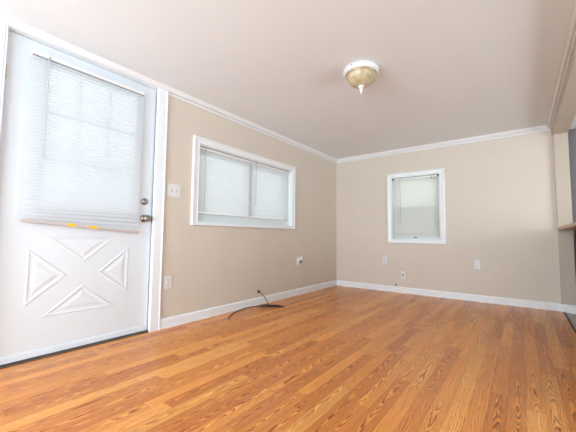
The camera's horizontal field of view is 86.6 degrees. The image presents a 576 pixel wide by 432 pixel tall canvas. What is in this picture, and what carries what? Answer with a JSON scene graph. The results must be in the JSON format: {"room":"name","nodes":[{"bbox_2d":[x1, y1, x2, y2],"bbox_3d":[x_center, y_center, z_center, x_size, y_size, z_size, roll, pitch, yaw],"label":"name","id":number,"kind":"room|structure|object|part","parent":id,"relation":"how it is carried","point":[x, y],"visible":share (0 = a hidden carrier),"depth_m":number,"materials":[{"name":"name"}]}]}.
{"room":"empty living room","nodes":[
{"label":"empty living room","id":0,"kind":"room"},
{"bbox_2d":[160,95,335,318],"bbox_3d":[-1.829,-0.156,1.751,0.140,2.083,8.740,-2,-5,37],"label":"wall","id":1,"kind":"structure","parent":0,"point":[208,266],"depth_m":3.29,"materials":[{"name":"paint"}]},
{"bbox_2d":[0,30,155,364],"bbox_3d":[-1.436,-0.107,2.185,0.115,2.031,0.978,-2,-5,37],"label":"door","id":2,"kind":"structure","parent":1,"relation":"in","point":[62,287],"depth_m":2.04,"materials":[{"name":"paint"}]},
{"bbox_3d":[-1.573,0.391,1.996,0.005,0.370,0.223,-2,-5,37],"label":"panel","id":3,"kind":"part","parent":2,"relation":"part of","materials":[{"name":"paint"}]},
{"bbox_3d":[-1.452,0.575,2.144,0.005,0.185,0.453,-2,-5,37],"label":"panel","id":4,"kind":"part","parent":2,"relation":"part of","materials":[{"name":"paint"}]},
{"bbox_3d":[-1.451,0.235,2.166,0.005,0.183,0.448,-2,-5,37],"label":"panel","id":5,"kind":"part","parent":2,"relation":"part of","materials":[{"name":"paint"}]},
{"bbox_2d":[20,49,144,232],"bbox_3d":[-1.418,-0.460,2.196,0.062,1.158,0.727,-2,-5,37],"label":"door blind","id":6,"kind":"object","parent":2,"relation":"attached to","point":[88,201],"visible":1,"depth_m":2.13,"materials":[{"name":"white plastic"}]},
{"bbox_3d":[-1.583,-0.495,1.949,0.001,1.071,0.001,-2,-5,37],"label":"ladder cord","id":7,"kind":"part","parent":6,"relation":"part of","materials":[{"name":"white fabric"}]},
{"bbox_3d":[-1.418,0.077,2.156,0.026,0.082,0.721,-2,-5,37],"label":"rail","id":8,"kind":"part","parent":6,"relation":"part of","materials":[{"name":"white plastic"}]},
{"bbox_3d":[-1.402,-0.465,2.184,0.001,1.096,0.001,-2,-5,37],"label":"ladder cord","id":9,"kind":"part","parent":6,"relation":"part of","materials":[{"name":"white fabric"}]},
{"bbox_3d":[-1.421,-0.520,2.243,0.011,1.017,0.652,-2,-5,37],"label":"lite frame","id":10,"kind":"part","parent":2,"relation":"part of","materials":[{"name":"paint"}]},
{"bbox_3d":[-1.327,0.411,2.318,0.005,0.362,0.221,-2,-5,37],"label":"panel","id":11,"kind":"part","parent":2,"relation":"part of","materials":[{"name":"paint"}]},
{"bbox_3d":[-1.163,0.020,2.502,0.068,0.066,0.066,-2,-5,37],"label":"knob","id":12,"kind":"part","parent":2,"relation":"part of","materials":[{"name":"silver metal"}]},
{"bbox_2d":[0,21,168,331],"bbox_3d":[-1.465,-0.121,2.211,0.160,2.082,1.134,-2,-5,37],"label":"door frame","id":13,"kind":"structure","parent":1,"relation":"attached to","point":[162,109],"depth_m":2.55,"materials":[{"name":"paint"}]},
{"bbox_2d":[163,276,171,289],"bbox_3d":[-1.034,0.573,2.630,0.010,0.112,0.080,-2,-5,37],"label":"wall outlet","id":14,"kind":"object","parent":1,"relation":"attached to","point":[167,283],"visible":1,"depth_m":2.62,"materials":[{"name":"white plastic"}]},
{"bbox_2d":[0,13,336,162],"bbox_3d":[-1.746,-1.167,1.765,0.043,0.062,8.500,-2,-5,37],"label":"crown molding","id":15,"kind":"structure","parent":1,"relation":"attached to","point":[3,18],"depth_m":2.61,"materials":[{"name":"paint"}]},
{"bbox_2d":[167,183,180,197],"bbox_3d":[-1.006,-0.225,2.708,0.016,0.113,0.126,-2,-5,37],"label":"light switch","id":16,"kind":"object","parent":1,"relation":"attached to","point":[174,190],"visible":1,"depth_m":2.71,"materials":[{"name":"white plastic"}]},
{"bbox_2d":[190,135,295,228],"bbox_3d":[-0.454,-0.290,3.546,0.158,0.849,1.631,-2,-5,37],"label":"window","id":17,"kind":"structure","parent":1,"relation":"in","point":[201,217],"depth_m":3.37,"materials":[{"name":"plastic"}]},
{"bbox_3d":[-0.689,-0.294,3.297,0.022,0.674,0.726,-2,-5,37],"label":"sash","id":18,"kind":"part","parent":17,"relation":"part of","materials":[{"name":"plastic"}]},
{"bbox_2d":[198,146,250,217],"bbox_3d":[-0.658,-0.333,3.237,0.044,0.661,0.710,-2,-5,37],"label":"window blind","id":19,"kind":"object","parent":17,"relation":"attached to","point":[213,208],"visible":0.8,"depth_m":3.21,"materials":[{"name":"white plastic"}]},
{"bbox_3d":[-0.663,-0.010,3.217,0.026,0.013,0.694,-2,-5,37],"label":"rail","id":20,"kind":"part","parent":19,"relation":"part of","materials":[{"name":"white plastic"}]},
{"bbox_3d":[-0.292,-0.252,3.856,0.022,0.674,0.726,-2,-5,37],"label":"sash","id":21,"kind":"part","parent":17,"relation":"part of","materials":[{"name":"plastic"}]},
{"bbox_2d":[250,161,289,220],"bbox_3d":[-0.212,-0.289,3.820,0.044,0.661,0.717,-2,-5,37],"label":"window blind","id":22,"kind":"object","parent":17,"relation":"attached to","point":[277,214],"visible":0.98,"depth_m":3.79,"materials":[{"name":"white plastic"}]},
{"bbox_3d":[-0.217,0.034,3.800,0.026,0.013,0.699,-2,-5,37],"label":"rail","id":23,"kind":"part","parent":22,"relation":"part of","materials":[{"name":"white plastic"}]},
{"bbox_2d":[160,280,336,329],"bbox_3d":[-0.137,1.000,3.780,0.016,0.084,3.094,-2,-5,37],"label":"baseboard","id":24,"kind":"structure","parent":1,"relation":"attached to","point":[176,320],"depth_m":3.21,"materials":[{"name":"paint"}]},
{"bbox_2d":[0,285,575,431],"bbox_3d":[0.297,0.856,0.258,5.260,0.100,9.070,-2,-5,37],"label":"floor","id":25,"kind":"structure","parent":0,"point":[336,358],"depth_m":1.75,"materials":[{"name":"brown wood"}]},
{"bbox_2d":[0,330,148,368],"bbox_3d":[-1.478,0.925,2.148,0.144,0.026,0.976,-2,-5,37],"label":"threshold","id":26,"kind":"object","parent":25,"relation":"on","point":[144,331],"visible":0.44,"depth_m":2.07,"materials":[{"name":"grey metal"}]},
{"bbox_2d":[228,290,283,319],"bbox_3d":[-0.390,0.918,3.215,0.305,0.166,0.765,-2,-5,37],"label":"cable","id":27,"kind":"object","parent":25,"relation":"on","point":[263,305],"visible":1,"depth_m":3.39,"materials":[{"name":"rubber"}]},
{"bbox_3d":[2.541,0.507,2.067,0.595,0.884,2.498,-2,-5,37],"label":"cabinet","id":28,"kind":"object","parent":25,"relation":"on","visible":0},
{"bbox_2d":[557,222,575,229],"bbox_3d":[2.481,0.053,2.134,0.723,0.031,2.557,-2,-5,37],"label":"bar","id":29,"kind":"object","parent":28,"relation":"on","point":[572,226],"visible":1,"depth_m":2.76,"materials":[{"name":"brown wood"}]},
{"bbox_2d":[0,0,575,158],"bbox_3d":[0.317,-1.322,0.407,5.260,0.100,9.070,-2,-5,37],"label":"ceiling","id":30,"kind":"structure","parent":0,"point":[450,69],"depth_m":2.19,"materials":[{"name":"paint"}]},
{"bbox_2d":[343,60,380,93],"bbox_3d":[0.560,-1.034,2.351,0.268,0.205,0.280,-2,-5,37],"label":"ceiling light","id":31,"kind":"object","parent":30,"relation":"attached to","point":[360,74],"visible":1,"depth_m":2.28,"materials":[{"name":"white glass"}]},
{"bbox_3d":[0.563,-1.046,2.357,0.225,0.095,0.225,-2,-5,37],"label":"lamp shade","id":32,"kind":"part","parent":31,"relation":"part of","materials":[{"name":"beige glass"}]},
{"bbox_2d":[336,131,560,302],"bbox_3d":[1.941,0.052,4.288,2.770,2.083,0.120,-2,-5,37],"label":"wall","id":33,"kind":"structure","parent":0,"point":[501,210],"depth_m":3.91,"materials":[{"name":"paint"}]},
{"bbox_2d":[383,256,386,263],"bbox_3d":[1.442,0.653,4.543,0.063,0.111,0.010,-2,-5,37],"label":"wall outlet","id":34,"kind":"object","parent":33,"relation":"attached to","point":[384,257],"visible":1,"depth_m":4.54,"materials":[{"name":"white plastic"}]},
{"bbox_2d":[401,271,404,278],"bbox_3d":[1.645,0.846,4.374,0.058,0.106,0.009,-2,-5,37],"label":"phone jack","id":35,"kind":"object","parent":33,"relation":"attached to","point":[402,272],"visible":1,"depth_m":4.37,"materials":[{"name":"white plastic"}]},
{"bbox_2d":[387,168,445,243],"bbox_3d":[1.831,-0.121,4.372,0.777,1.026,0.139,-2,-5,37],"label":"window","id":36,"kind":"structure","parent":33,"relation":"in","point":[392,182],"depth_m":4.30,"materials":[{"name":"plastic"}]},
{"bbox_2d":[392,174,439,237],"bbox_3d":[1.816,-0.127,4.355,0.634,0.876,0.041,-2,-5,37],"label":"window blind","id":37,"kind":"object","parent":36,"relation":"attached to","point":[423,223],"visible":0.99,"depth_m":4.34,"materials":[{"name":"white plastic"}]},
{"bbox_3d":[1.814,0.298,4.330,0.605,0.013,0.026,-2,-5,37],"label":"rail","id":38,"kind":"part","parent":37,"relation":"part of","materials":[{"name":"white plastic"}]},
{"bbox_3d":[1.843,0.086,4.380,0.596,0.443,0.022,-2,-5,37],"label":"sash","id":39,"kind":"part","parent":36,"relation":"part of","materials":[{"name":"plastic"}]},
{"bbox_2d":[336,125,550,163],"bbox_3d":[1.894,-0.960,4.298,2.752,0.062,0.043,-2,-5,37],"label":"crown molding","id":40,"kind":"structure","parent":33,"relation":"attached to","point":[543,128],"depth_m":4.07,"materials":[{"name":"paint"}]},
{"bbox_2d":[337,280,560,310],"bbox_3d":[1.893,1.046,4.165,2.744,0.084,0.016,-2,-5,37],"label":"baseboard","id":41,"kind":"structure","parent":33,"relation":"attached to","point":[434,293],"depth_m":3.92,"materials":[{"name":"paint"}]},
{"bbox_2d":[474,260,479,268],"bbox_3d":[2.376,0.613,3.832,0.065,0.106,0.010,-2,-5,37],"label":"wall outlet","id":42,"kind":"object","parent":33,"relation":"attached to","point":[476,263],"visible":1,"depth_m":3.83,"materials":[{"name":"white plastic"}]},
{"bbox_2d":[546,0,575,129],"bbox_3d":[0.408,-1.259,0.125,0.043,0.062,8.500,-2,-5,37],"label":"crown molding","id":43,"kind":"structure","parent":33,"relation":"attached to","point":[570,39],"depth_m":2.20,"materials":[{"name":"beige paint"}]},
{"bbox_2d":[553,132,575,305],"bbox_3d":[3.172,0.073,3.528,0.123,1.962,0.492,-2,-5,37],"label":"wall","id":44,"kind":"structure","parent":33,"relation":"attached to","point":[560,141],"depth_m":3.34,"materials":[{"name":"paint"}]},
{"bbox_2d":[561,304,575,313],"bbox_3d":[3.012,0.994,3.260,0.145,0.084,0.016,-2,-5,37],"label":"baseboard","id":45,"kind":"object","parent":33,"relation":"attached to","point":[564,308],"visible":1,"depth_m":3.26,"materials":[{"name":"paint"}]},
{"bbox_2d":[563,312,575,333],"bbox_3d":[0.414,0.807,-0.062,0.017,0.057,8.458,-2,-5,37],"label":"trim","id":46,"kind":"structure","parent":33,"relation":"attached to","point":[565,314],"depth_m":2.87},
{"bbox_2d":[551,43,575,134],"bbox_3d":[1.546,-1.127,1.464,0.136,0.121,5.220,-2,-5,37],"label":"beam","id":47,"kind":"structure","parent":0,"point":[566,110],"depth_m":2.67,"materials":[{"name":"paint"}]},
{"bbox_2d":[568,128,575,273],"bbox_3d":[4.158,-0.016,2.977,2.112,2.083,0.120,-2,-5,37],"label":"wall","id":48,"kind":"structure","parent":0,"point":[572,132],"depth_m":3.57,"materials":[{"name":"grey paint"}]}
]}

